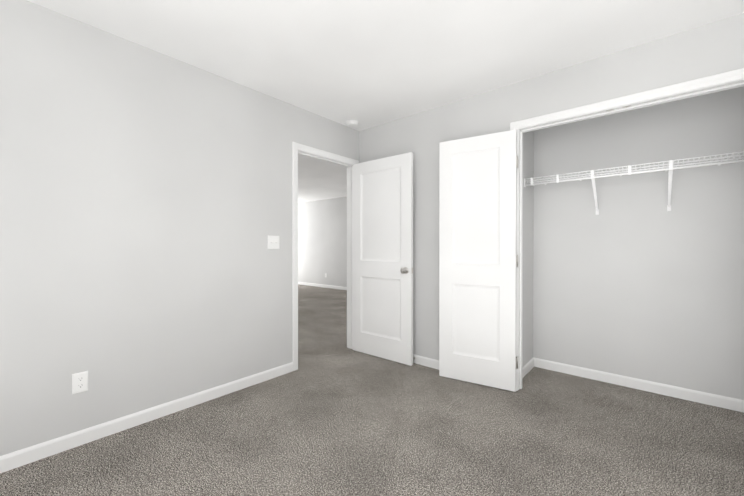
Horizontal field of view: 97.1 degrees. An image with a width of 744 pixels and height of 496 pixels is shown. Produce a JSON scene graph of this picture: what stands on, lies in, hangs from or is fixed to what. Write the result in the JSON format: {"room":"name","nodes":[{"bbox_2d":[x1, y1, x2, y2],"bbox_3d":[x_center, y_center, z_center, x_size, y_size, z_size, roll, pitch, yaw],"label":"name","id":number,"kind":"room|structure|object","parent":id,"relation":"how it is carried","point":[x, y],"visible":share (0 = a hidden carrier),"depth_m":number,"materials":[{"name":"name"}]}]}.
{"room":"bedroom","nodes":[
{"label":"bedroom","id":0,"kind":"room"},
{"bbox_2d":[0,0,358,455],"bbox_3d":[-1.482,-0.086,2.219,0.115,2.440,4.230,0,0,40],"label":"wall","id":1,"kind":"structure","parent":0,"point":[145,202],"depth_m":2.07,"materials":[{"name":"grey paint"}]},
{"bbox_2d":[72,371,87,393],"bbox_3d":[-1.681,0.775,1.895,0.007,0.115,0.070,0,0,40],"label":"outlet","id":2,"kind":"object","parent":1,"relation":"attached to","point":[79,382],"visible":1,"depth_m":1.89,"materials":[{"name":"white plastic"}]},
{"bbox_2d":[0,362,292,472],"bbox_3d":[-1.727,1.095,1.839,0.012,0.082,3.093,0,0,40],"label":"baseboard","id":3,"kind":"structure","parent":1,"relation":"attached to","point":[21,457],"depth_m":2.05,"materials":[{"name":"white paint"}]},
{"bbox_2d":[268,235,278,248],"bbox_3d":[-0.851,-0.050,2.857,0.019,0.116,0.116,0,0,40],"label":"switch plate","id":4,"kind":"object","parent":1,"relation":"attached to","point":[273,242],"visible":1,"depth_m":2.86,"materials":[{"name":"white plastic"}]},
{"bbox_2d":[298,152,350,167],"bbox_3d":[-0.495,-0.907,3.390,0.055,0.011,0.760,0,0,40],"label":"door frame","id":5,"kind":"object","parent":1,"relation":"attached to","point":[321,159],"visible":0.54,"depth_m":3.36,"materials":[{"name":"white paint"}]},
{"bbox_2d":[292,142,358,370],"bbox_3d":[-0.483,0.076,3.385,0.127,2.102,0.884,0,0,40],"label":"door frame","id":6,"kind":"structure","parent":1,"relation":"attached to","point":[295,241],"depth_m":3.04,"materials":[{"name":"white paint"}]},
{"bbox_2d":[352,166,352,348],"bbox_3d":[-0.235,0.096,3.686,0.115,2.059,0.019,0,0,40],"label":"door frame","id":7,"kind":"structure","parent":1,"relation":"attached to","point":[352,257],"depth_m":3.66,"materials":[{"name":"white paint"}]},
{"bbox_2d":[347,166,351,348],"bbox_3d":[-0.252,0.106,3.681,0.055,2.040,0.011,0,0,40],"label":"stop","id":8,"kind":"object","parent":7,"relation":"attached to","point":[349,257],"visible":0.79,"depth_m":3.67,"materials":[{"name":"white paint"}]},
{"bbox_2d":[353,152,412,365],"bbox_3d":[0.090,0.104,3.374,0.777,2.030,0.166,0,0,39],"label":"bedroom door","id":9,"kind":"structure","parent":7,"relation":"attached to","point":[382,257],"depth_m":3.33,"materials":[{"name":"white paint"}]},
{"bbox_2d":[298,196,346,286],"bbox_3d":[-0.828,-0.122,8.775,7.385,2.440,0.115,0,0,40],"label":"wall","id":10,"kind":"structure","parent":0,"point":[322,237],"depth_m":9.15,"materials":[{"name":"grey paint"}]},
{"bbox_2d":[298,282,346,289],"bbox_3d":[-0.869,1.057,8.733,7.385,0.082,0.012,0,0,40],"label":"baseboard","id":11,"kind":"structure","parent":10,"relation":"attached to","point":[323,285],"depth_m":9.13,"materials":[{"name":"white paint"}]},
{"bbox_2d":[0,284,743,495],"bbox_3d":[-1.613,1.168,5.069,11.230,0.100,6.790,0,0,40],"label":"floor","id":12,"kind":"structure","parent":0,"point":[333,415],"depth_m":1.93,"materials":[{"name":"carpet"}]},
{"bbox_2d":[27,0,743,202],"bbox_3d":[-1.613,-1.372,5.055,11.230,0.100,6.790,0,0,40],"label":"ceiling","id":13,"kind":"structure","parent":0,"point":[366,64],"depth_m":2.07,"materials":[{"name":"white paint"}]},
{"bbox_2d":[346,120,358,126],"bbox_3d":[-0.206,-1.293,3.431,0.138,0.040,0.138,0,0,40],"label":"smoke detector","id":14,"kind":"object","parent":13,"relation":"attached to","point":[352,123],"visible":1,"depth_m":3.39,"materials":[{"name":"white plastic"}]},
{"bbox_2d":[522,131,533,366],"bbox_3d":[1.359,-0.091,3.012,0.115,2.440,0.660,0,0,40],"label":"wall","id":15,"kind":"structure","parent":0,"point":[528,191],"depth_m":3.00,"materials":[{"name":"grey paint"}]},
{"bbox_2d":[522,357,533,378],"bbox_3d":[1.370,1.089,2.934,0.012,0.082,0.545,0,0,40],"label":"baseboard","id":16,"kind":"structure","parent":15,"relation":"attached to","point":[527,367],"depth_m":2.97,"materials":[{"name":"white paint"}]},
{"bbox_2d":[359,13,743,359],"bbox_3d":[1.030,-0.089,2.783,2.981,2.440,0.115,0,0,40],"label":"wall","id":17,"kind":"structure","parent":0,"point":[420,136],"depth_m":2.65,"materials":[{"name":"grey paint"}]},
{"bbox_2d":[413,354,438,369],"bbox_3d":[0.481,1.087,3.174,1.646,0.082,0.012,0,0,40],"label":"baseboard","id":18,"kind":"structure","parent":17,"relation":"attached to","point":[427,362],"depth_m":3.13,"materials":[{"name":"white paint"}]},
{"bbox_2d":[439,130,517,391],"bbox_3d":[0.873,0.100,2.738,0.632,2.045,0.047,0,0,31],"label":"closet door","id":19,"kind":"structure","parent":17,"relation":"in","point":[478,261],"depth_m":2.71,"materials":[{"name":"white paint"}]},
{"bbox_2d":[510,122,517,390],"bbox_3d":[1.129,0.066,2.616,0.057,2.132,0.012,0,0,40],"label":"trim","id":20,"kind":"structure","parent":17,"relation":"attached to","point":[512,127],"depth_m":2.60,"materials":[{"name":"white paint"}]},
{"bbox_2d":[520,131,522,388],"bbox_3d":[1.200,0.096,2.640,0.011,2.070,0.035,0,0,40],"label":"door frame","id":21,"kind":"object","parent":17,"relation":"attached to","point":[521,248],"visible":0.92,"depth_m":2.63,"materials":[{"name":"white paint"}]},
{"bbox_2d":[510,68,743,128],"bbox_3d":[1.633,-0.970,2.183,1.378,0.057,0.012,0,0,40],"label":"trim","id":22,"kind":"structure","parent":17,"relation":"attached to","point":[725,77],"depth_m":2.11,"materials":[{"name":"white paint"}]},
{"bbox_2d":[518,79,743,389],"bbox_3d":[1.667,0.089,2.243,1.273,2.089,0.115,0,0,40],"label":"door frame","id":23,"kind":"structure","parent":17,"relation":"attached to","point":[655,99],"depth_m":2.47,"materials":[{"name":"white paint"}]},
{"bbox_2d":[520,82,743,132],"bbox_3d":[1.674,-0.931,2.231,1.254,0.011,0.035,0,0,40],"label":"door frame","id":24,"kind":"object","parent":17,"relation":"attached to","point":[648,104],"visible":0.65,"depth_m":2.15,"materials":[{"name":"white paint"}]},
{"bbox_2d":[533,86,743,399],"bbox_3d":[2.117,-0.089,2.726,1.410,2.440,0.115,0,0,40],"label":"wall","id":25,"kind":"structure","parent":0,"point":[634,278],"depth_m":2.60,"materials":[{"name":"grey paint"}]},
{"bbox_2d":[524,151,743,214],"bbox_3d":[1.977,-0.447,2.559,1.408,0.328,0.314,0,0,40],"label":"wire shelf","id":26,"kind":"object","parent":25,"relation":"attached to","point":[670,165],"visible":1,"depth_m":2.42,"materials":[{"name":"white metal"}]},
{"bbox_2d":[534,358,743,412],"bbox_3d":[2.075,1.090,2.684,1.410,0.082,0.012,0,0,40],"label":"baseboard","id":27,"kind":"structure","parent":25,"relation":"attached to","point":[730,403],"depth_m":2.59,"materials":[{"name":"white paint"}]}
]}

